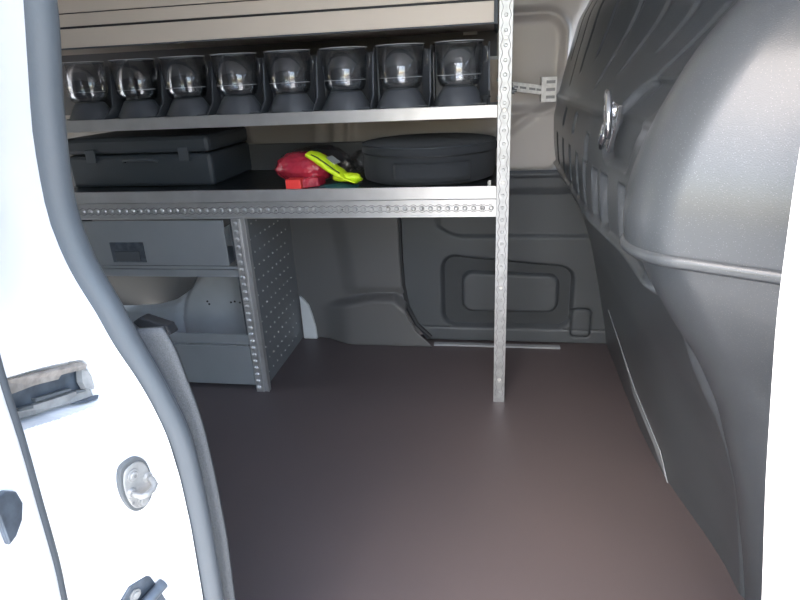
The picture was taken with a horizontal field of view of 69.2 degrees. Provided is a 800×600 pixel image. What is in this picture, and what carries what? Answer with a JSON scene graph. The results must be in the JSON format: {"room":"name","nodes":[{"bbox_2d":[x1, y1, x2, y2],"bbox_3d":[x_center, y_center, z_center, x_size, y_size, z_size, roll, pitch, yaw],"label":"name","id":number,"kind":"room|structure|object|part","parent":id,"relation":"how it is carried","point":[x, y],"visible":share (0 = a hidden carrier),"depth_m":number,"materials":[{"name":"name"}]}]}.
{"room":"vehicle interior","nodes":[
{"label":"vehicle interior","id":0,"kind":"room"},
{"bbox_2d":[0,0,202,599],"bbox_3d":[-0.409,0.299,0.621,3.400,1.930,0.125,1,21,9],"label":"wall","id":1,"kind":"structure","parent":0,"point":[104,546],"depth_m":0.52,"materials":[{"name":"white metal"}]},
{"bbox_2d":[0,355,67,599],"bbox_3d":[-0.587,0.356,0.539,0.752,1.700,0.122,1,21,9],"label":"sliding door","id":2,"kind":"structure","parent":1,"relation":"in","point":[30,566],"depth_m":0.46,"materials":[{"name":"white paint"}]},
{"bbox_2d":[7,362,98,418],"bbox_3d":[-0.303,0.076,0.496,0.021,0.063,0.086,3,22,15],"label":"bracket","id":3,"kind":"object","parent":1,"relation":"attached to","point":[40,391],"visible":0.94,"depth_m":0.50,"materials":[{"name":"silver metal"}]},
{"bbox_3d":[-0.309,0.089,0.477,0.006,0.007,0.014,1,21,9],"label":"rail","id":4,"kind":"part","parent":3,"relation":"part of","materials":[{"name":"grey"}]},
{"bbox_3d":[-0.309,0.077,0.499,0.009,0.044,0.085,4,22,16],"label":"plate","id":5,"kind":"part","parent":3,"relation":"part of","materials":[{"name":"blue metal"}]},
{"bbox_3d":[-0.299,0.062,0.489,0.006,0.033,0.086,2,22,11],"label":"plate","id":6,"kind":"part","parent":3,"relation":"part of","materials":[{"name":"silver metal"}]},
{"bbox_3d":[-0.303,0.082,0.504,0.007,0.012,0.036,3,22,15],"label":"rail","id":7,"kind":"part","parent":3,"relation":"part of","materials":[{"name":"grey metal"}]},
{"bbox_3d":[-0.294,0.083,0.529,0.009,0.005,0.008,1,21,9],"label":"rail","id":8,"kind":"part","parent":3,"relation":"part of","materials":[{"name":"grey metal"}]},
{"bbox_2d":[23,0,223,599],"bbox_3d":[-0.267,0.081,0.585,0.102,1.191,0.035,1,21,9],"label":"seal","id":9,"kind":"object","parent":1,"relation":"attached to","point":[42,22],"visible":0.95,"depth_m":0.53,"materials":[{"name":"grey rubber"}]},
{"bbox_2d":[116,456,157,510],"bbox_3d":[-0.249,0.179,0.558,0.024,0.058,0.033,8,24,27],"label":"stopper","id":10,"kind":"object","parent":1,"relation":"in","point":[135,482],"depth_m":0.55,"materials":[{"name":"grey"}]},
{"bbox_3d":[-0.253,0.179,0.561,0.002,0.050,0.029,8,24,27],"label":"plate","id":11,"kind":"part","parent":10,"relation":"part of","materials":[{"name":"metal"}]},
{"bbox_2d":[121,576,167,599],"bbox_3d":[-0.260,0.313,0.593,0.015,0.060,0.058,8,24,27],"label":"bracket","id":12,"kind":"object","parent":1,"relation":"attached to","point":[145,588],"visible":1,"depth_m":0.59,"materials":[{"name":"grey metal"}]},
{"bbox_2d":[134,314,235,599],"bbox_3d":[-0.267,0.296,0.764,0.058,0.621,0.180,-13,23,-24],"label":"door frame","id":13,"kind":"structure","parent":1,"relation":"attached to","point":[155,331],"depth_m":0.64,"materials":[{"name":"grey plastic"}]},
{"bbox_2d":[762,151,799,599],"bbox_3d":[0.518,0.325,0.441,0.521,1.930,0.075,1,21,9],"label":"pillar","id":14,"kind":"structure","parent":1,"relation":"attached to","point":[781,548],"depth_m":0.41,"materials":[{"name":"white metal"}]},
{"bbox_2d":[65,0,589,334],"bbox_3d":[-0.471,-0.504,1.868,2.850,1.330,0.034,1,21,9],"label":"wall","id":15,"kind":"structure","parent":0,"point":[543,30],"depth_m":1.71,"materials":[{"name":"beige metal"}]},
{"bbox_2d":[189,334,744,599],"bbox_3d":[-0.570,0.368,1.501,2.800,0.020,1.370,1,21,9],"label":"floor","id":16,"kind":"structure","parent":0,"point":[362,472],"depth_m":1.29,"materials":[{"name":"brown rubber"}]},
{"bbox_2d":[82,219,256,388],"bbox_3d":[-0.693,-0.008,1.744,0.548,0.515,0.179,1,21,9],"label":"drawer unit","id":17,"kind":"object","parent":16,"relation":"on","point":[161,248],"visible":0.58,"depth_m":1.61,"materials":[{"name":"grey metal"}]},
{"bbox_3d":[-0.755,-0.132,1.610,0.101,0.057,0.002,1,21,9],"label":"handle","id":18,"kind":"part","parent":17,"relation":"part of","materials":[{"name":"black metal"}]},
{"bbox_3d":[-0.702,-0.187,1.676,0.506,0.126,0.176,1,21,9],"label":"drawer","id":19,"kind":"part","parent":17,"relation":"part of","materials":[{"name":"grey metal"}]},
{"bbox_3d":[-0.700,-0.082,1.630,0.528,0.033,0.010,1,21,9],"label":"rail","id":20,"kind":"part","parent":17,"relation":"part of","materials":[{"name":"grey metal"}]},
{"bbox_3d":[-0.689,0.171,1.725,0.528,0.160,0.012,1,21,9],"label":"drawer","id":21,"kind":"part","parent":17,"relation":"part of","materials":[{"name":"grey metal"}]},
{"bbox_3d":[-0.425,-0.006,1.706,0.008,0.515,0.167,1,21,9],"label":"panel","id":22,"kind":"part","parent":17,"relation":"part of","materials":[{"name":"grey metal"}]},
{"bbox_2d":[124,224,317,345],"bbox_3d":[-0.800,-0.050,1.957,0.988,0.449,0.189,1,21,9],"label":"wheel arch","id":23,"kind":"object","parent":16,"relation":"on","point":[212,304],"visible":0.2,"depth_m":1.87,"materials":[{"name":"paint"}]},
{"bbox_2d":[69,141,431,346],"bbox_3d":[-0.863,-0.179,1.996,1.945,0.667,0.057,1,21,9],"label":"wall panel","id":24,"kind":"object","parent":16,"relation":"on","point":[348,270],"visible":0.18,"depth_m":1.93,"materials":[{"name":"grey plastic"}]},
{"bbox_2d":[231,218,302,391],"bbox_3d":[-0.385,-0.039,1.784,0.038,0.517,0.385,1,21,9],"label":"divider","id":25,"kind":"object","parent":16,"relation":"on","point":[263,247],"visible":0.95,"depth_m":1.73,"materials":[{"name":"grey metal"}]},
{"bbox_2d":[398,218,431,338],"bbox_3d":[0.046,-0.130,1.888,0.106,0.561,0.016,1,21,9],"label":"seam","id":26,"kind":"structure","parent":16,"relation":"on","point":[405,296],"depth_m":1.93,"materials":[{"name":"black rubber"}]},
{"bbox_2d":[434,342,559,348],"bbox_3d":[0.317,0.150,1.917,0.410,0.006,0.020,1,21,9],"label":"strip","id":27,"kind":"object","parent":16,"relation":"on","point":[536,346],"visible":0.89,"depth_m":1.91,"materials":[{"name":"silver metal"}]},
{"bbox_2d":[401,170,606,343],"bbox_3d":[0.337,-0.127,1.852,0.658,0.568,0.034,1,21,9],"label":"liner","id":28,"kind":"object","parent":16,"relation":"on","point":[553,294],"visible":0.71,"depth_m":1.86,"materials":[{"name":"grey plastic"}]},
{"bbox_2d":[493,0,516,401],"bbox_3d":[0.248,-0.334,1.369,0.045,1.310,0.030,1,21,9],"label":"post","id":29,"kind":"object","parent":16,"relation":"on","point":[505,89],"visible":1,"depth_m":1.38,"materials":[{"name":"metal"}]},
{"bbox_2d":[57,0,497,55],"bbox_3d":[-0.457,-0.842,1.472,1.396,0.356,0.366,1,21,9],"label":"shelf","id":30,"kind":"object","parent":29,"relation":"attached to","point":[86,26],"visible":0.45,"depth_m":1.35,"materials":[{"name":"beige metal"}]},
{"bbox_3d":[-0.391,-0.813,1.280,1.188,0.276,0.006,1,21,9],"label":"door","id":31,"kind":"part","parent":30,"relation":"part of","materials":[{"name":"beige metal"}]},
{"bbox_3d":[-0.385,-0.669,1.335,1.188,0.027,0.008,1,21,9],"label":"panel","id":32,"kind":"part","parent":30,"relation":"part of","materials":[{"name":"beige metal"}]},
{"bbox_2d":[62,30,497,132],"bbox_3d":[-0.442,-0.599,1.571,1.400,0.222,0.367,1,21,9],"label":"shelf","id":33,"kind":"object","parent":29,"relation":"attached to","point":[432,112],"depth_m":1.49,"materials":[{"name":"metal"}]},
{"bbox_2d":[62,61,129,120],"bbox_3d":[-0.816,-0.558,1.547,0.137,0.141,0.151,2,22,11],"label":"storage bin","id":34,"kind":"object","parent":33,"relation":"on","point":[97,98],"visible":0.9,"depth_m":1.52,"materials":[{"name":"grey plastic"}]},
{"bbox_2d":[62,62,108,102],"bbox_3d":[-0.825,-0.569,1.521,0.115,0.098,0.098,2,22,11],"label":"clear cup","id":35,"kind":"object","parent":34,"relation":"on","point":[67,67],"depth_m":1.51,"materials":[{"name":"plastic"}]},
{"bbox_2d":[108,58,177,118],"bbox_3d":[-0.678,-0.558,1.530,0.137,0.141,0.151,1,22,10],"label":"storage bin","id":36,"kind":"object","parent":33,"relation":"on","point":[145,95],"visible":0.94,"depth_m":1.51,"materials":[{"name":"grey plastic"}]},
{"bbox_2d":[108,59,157,100],"bbox_3d":[-0.686,-0.569,1.504,0.115,0.098,0.098,1,22,10],"label":"clear cup","id":37,"kind":"object","parent":36,"relation":"on","point":[120,77],"depth_m":1.49,"materials":[{"name":"plastic"}]},
{"bbox_2d":[158,56,224,116],"bbox_3d":[-0.541,-0.555,1.506,0.137,0.141,0.151,1,21,9],"label":"storage bin","id":38,"kind":"object","parent":33,"relation":"on","point":[191,86],"visible":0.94,"depth_m":1.48,"materials":[{"name":"grey plastic"}]},
{"bbox_2d":[158,56,206,98],"bbox_3d":[-0.549,-0.567,1.480,0.115,0.098,0.098,1,21,9],"label":"clear cup","id":39,"kind":"object","parent":38,"relation":"on","point":[165,63],"depth_m":1.46,"materials":[{"name":"plastic"}]},
{"bbox_2d":[209,52,272,114],"bbox_3d":[-0.404,-0.552,1.481,0.137,0.141,0.151,0,21,8],"label":"storage bin","id":40,"kind":"object","parent":33,"relation":"on","point":[242,85],"visible":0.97,"depth_m":1.46,"materials":[{"name":"grey plastic"}]},
{"bbox_2d":[210,53,257,96],"bbox_3d":[-0.412,-0.564,1.455,0.115,0.098,0.098,0,21,8],"label":"clear cup","id":41,"kind":"object","parent":40,"relation":"on","point":[216,59],"depth_m":1.44,"materials":[{"name":"plastic"}]},
{"bbox_2d":[66,102,497,120],"bbox_3d":[-0.349,-0.516,1.591,1.220,0.006,0.361,1,21,9],"label":"shelf edge","id":42,"kind":"object","parent":33,"relation":"on","point":[432,111],"depth_m":1.38,"materials":[{"name":"grey metal"}]},
{"bbox_2d":[263,49,325,112],"bbox_3d":[-0.266,-0.549,1.456,0.137,0.141,0.151,2,22,11],"label":"storage bin","id":43,"kind":"object","parent":33,"relation":"on","point":[296,83],"visible":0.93,"depth_m":1.44,"materials":[{"name":"grey plastic"}]},
{"bbox_2d":[263,50,310,93],"bbox_3d":[-0.274,-0.561,1.431,0.115,0.098,0.098,2,22,11],"label":"clear cup","id":44,"kind":"object","parent":43,"relation":"on","point":[269,56],"depth_m":1.41,"materials":[{"name":"plastic"}]},
{"bbox_2d":[319,46,378,110],"bbox_3d":[-0.127,-0.549,1.440,0.137,0.141,0.151,1,22,10],"label":"storage bin","id":45,"kind":"object","parent":33,"relation":"on","point":[350,79],"visible":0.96,"depth_m":1.42,"materials":[{"name":"grey plastic"}]},
{"bbox_2d":[319,47,365,91],"bbox_3d":[-0.136,-0.561,1.414,0.115,0.098,0.098,1,22,10],"label":"clear cup","id":46,"kind":"object","parent":45,"relation":"on","point":[325,53],"depth_m":1.39,"materials":[{"name":"plastic"}]},
{"bbox_2d":[376,43,433,108],"bbox_3d":[0.009,-0.546,1.415,0.137,0.141,0.151,1,21,9],"label":"storage bin","id":47,"kind":"object","parent":33,"relation":"on","point":[405,77],"visible":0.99,"depth_m":1.40,"materials":[{"name":"grey plastic"}]},
{"bbox_2d":[376,44,423,88],"bbox_3d":[0.002,-0.558,1.389,0.115,0.098,0.098,1,21,9],"label":"clear cup","id":48,"kind":"object","parent":47,"relation":"on","point":[381,50],"depth_m":1.37,"materials":[{"name":"plastic"}]},
{"bbox_2d":[432,39,489,105],"bbox_3d":[0.146,-0.543,1.391,0.137,0.141,0.151,0,21,8],"label":"storage bin","id":49,"kind":"object","parent":33,"relation":"on","point":[461,75],"visible":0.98,"depth_m":1.38,"materials":[{"name":"grey plastic"}]},
{"bbox_2d":[434,40,483,86],"bbox_3d":[0.139,-0.555,1.365,0.115,0.098,0.098,0,21,8],"label":"clear cup","id":50,"kind":"object","parent":49,"relation":"on","point":[478,45],"depth_m":1.35,"materials":[{"name":"plastic"}]},
{"bbox_3d":[0.201,-0.470,1.364,0.024,0.022,0.024,1,21,9],"label":"black cap","id":51,"kind":"part","parent":33,"relation":"part of","materials":[{"name":"black plastic"}]},
{"bbox_2d":[490,56,498,101],"bbox_3d":[0.229,-0.563,1.480,0.056,0.109,0.056,1,21,9],"label":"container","id":52,"kind":"object","parent":33,"relation":"on","point":[493,59],"visible":0.3,"depth_m":1.46,"materials":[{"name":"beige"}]},
{"bbox_2d":[74,165,496,219],"bbox_3d":[-0.340,-0.313,1.666,1.220,0.074,0.370,1,21,9],"label":"shelf","id":53,"kind":"object","parent":29,"relation":"attached to","point":[251,194],"visible":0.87,"depth_m":1.50,"materials":[{"name":"metal"}]},
{"bbox_2d":[68,127,251,186],"bbox_3d":[-0.707,-0.426,1.718,0.435,0.136,0.296,1,21,9],"label":"tool case","id":54,"kind":"object","parent":53,"relation":"on","point":[188,156],"visible":0.94,"depth_m":1.61,"materials":[{"name":"grey plastic"}]},
{"bbox_3d":[-0.717,-0.381,1.589,0.107,0.014,0.024,1,21,9],"label":"handle","id":55,"kind":"part","parent":54,"relation":"part of","materials":[{"name":"black plastic"}]},
{"bbox_3d":[-0.707,-0.473,1.714,0.435,0.046,0.270,1,21,9],"label":"case lid","id":56,"kind":"part","parent":54,"relation":"part of","materials":[{"name":"grey plastic"}]},
{"bbox_3d":[-0.367,-0.235,1.510,1.219,0.043,0.016,1,21,9],"label":"perforated rail","id":57,"kind":"part","parent":53,"relation":"part of","materials":[{"name":"metal"}]},
{"bbox_2d":[285,177,303,188],"bbox_3d":[-0.268,-0.299,1.487,0.040,0.025,0.036,1,21,9],"label":"box","id":58,"kind":"object","parent":53,"relation":"on","point":[291,183],"visible":1,"depth_m":1.47,"materials":[{"name":"red"}]},
{"bbox_2d":[302,175,325,187],"bbox_3d":[-0.227,-0.310,1.509,0.049,0.026,0.073,1,21,9],"label":"pouch","id":59,"kind":"object","parent":53,"relation":"on","point":[313,181],"visible":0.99,"depth_m":1.49,"materials":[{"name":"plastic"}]},
{"bbox_2d":[275,145,354,180],"bbox_3d":[-0.231,-0.370,1.570,0.206,0.094,0.161,1,21,9],"label":"bag","id":60,"kind":"object","parent":53,"relation":"on","point":[292,164],"visible":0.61,"depth_m":1.51,"materials":[{"name":"fabric"}]},
{"bbox_2d":[317,183,359,187],"bbox_3d":[-0.160,-0.293,1.485,0.105,0.012,0.050,1,21,9],"label":"cloth","id":61,"kind":"object","parent":53,"relation":"on","point":[333,185],"visible":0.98,"depth_m":1.47,"materials":[{"name":"teal fabric"}]},
{"bbox_2d":[305,151,362,183],"bbox_3d":[-0.166,-0.340,1.479,0.138,0.083,0.061,1,21,9],"label":"vest","id":62,"kind":"object","parent":61,"relation":"on","point":[328,163],"visible":1,"depth_m":1.46,"materials":[{"name":"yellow fabric"}]},
{"bbox_2d":[351,149,363,171],"bbox_3d":[-0.112,-0.410,1.706,0.070,0.061,0.108,1,21,9],"label":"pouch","id":63,"kind":"object","parent":53,"relation":"on","point":[358,152],"visible":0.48,"depth_m":1.73,"materials":[{"name":"black fabric"}]},
{"bbox_2d":[361,133,496,185],"bbox_3d":[0.079,-0.388,1.574,0.365,0.098,0.357,1,21,9],"label":"case","id":64,"kind":"object","parent":53,"relation":"on","point":[427,159],"visible":1,"depth_m":1.44,"materials":[{"name":"grey fabric"}]},
{"bbox_3d":[0.077,-0.423,1.562,0.364,0.024,0.353,1,21,9],"label":"bag lid","id":65,"kind":"part","parent":64,"relation":"part of","materials":[{"name":"grey fabric"}]},
{"bbox_2d":[512,77,556,101],"bbox_3d":[0.353,-0.540,1.504,0.128,0.066,0.386,1,21,9],"label":"bracket","id":66,"kind":"object","parent":29,"relation":"attached to","point":[547,88],"visible":0.81,"depth_m":1.63,"materials":[{"name":"metal"}]},
{"bbox_2d":[553,0,799,599],"bbox_3d":[0.542,-0.215,0.999,0.758,1.330,1.508,-9,22,-16],"label":"wall","id":67,"kind":"structure","parent":0,"point":[686,217],"depth_m":0.72,"materials":[{"name":"plastic"}]},
{"bbox_2d":[598,88,622,151],"bbox_3d":[0.311,-0.262,0.857,0.028,0.095,0.117,3,22,15],"label":"ring","id":68,"kind":"object","parent":67,"relation":"attached to","point":[612,112],"visible":1,"depth_m":0.84,"materials":[{"name":"silver metal"}]},
{"bbox_3d":[0.322,-0.260,0.874,0.008,0.077,0.083,1,21,9],"label":"plate","id":69,"kind":"part","parent":68,"relation":"part of","materials":[{"name":"silver metal"}]},
{"bbox_2d":[608,310,667,482],"bbox_3d":[0.579,0.212,1.455,0.017,0.200,0.503,-1,21,3],"label":"strip","id":70,"kind":"object","parent":67,"relation":"attached to","point":[657,449],"visible":1,"depth_m":1.36,"materials":[{"name":"silver metal"}]}
]}

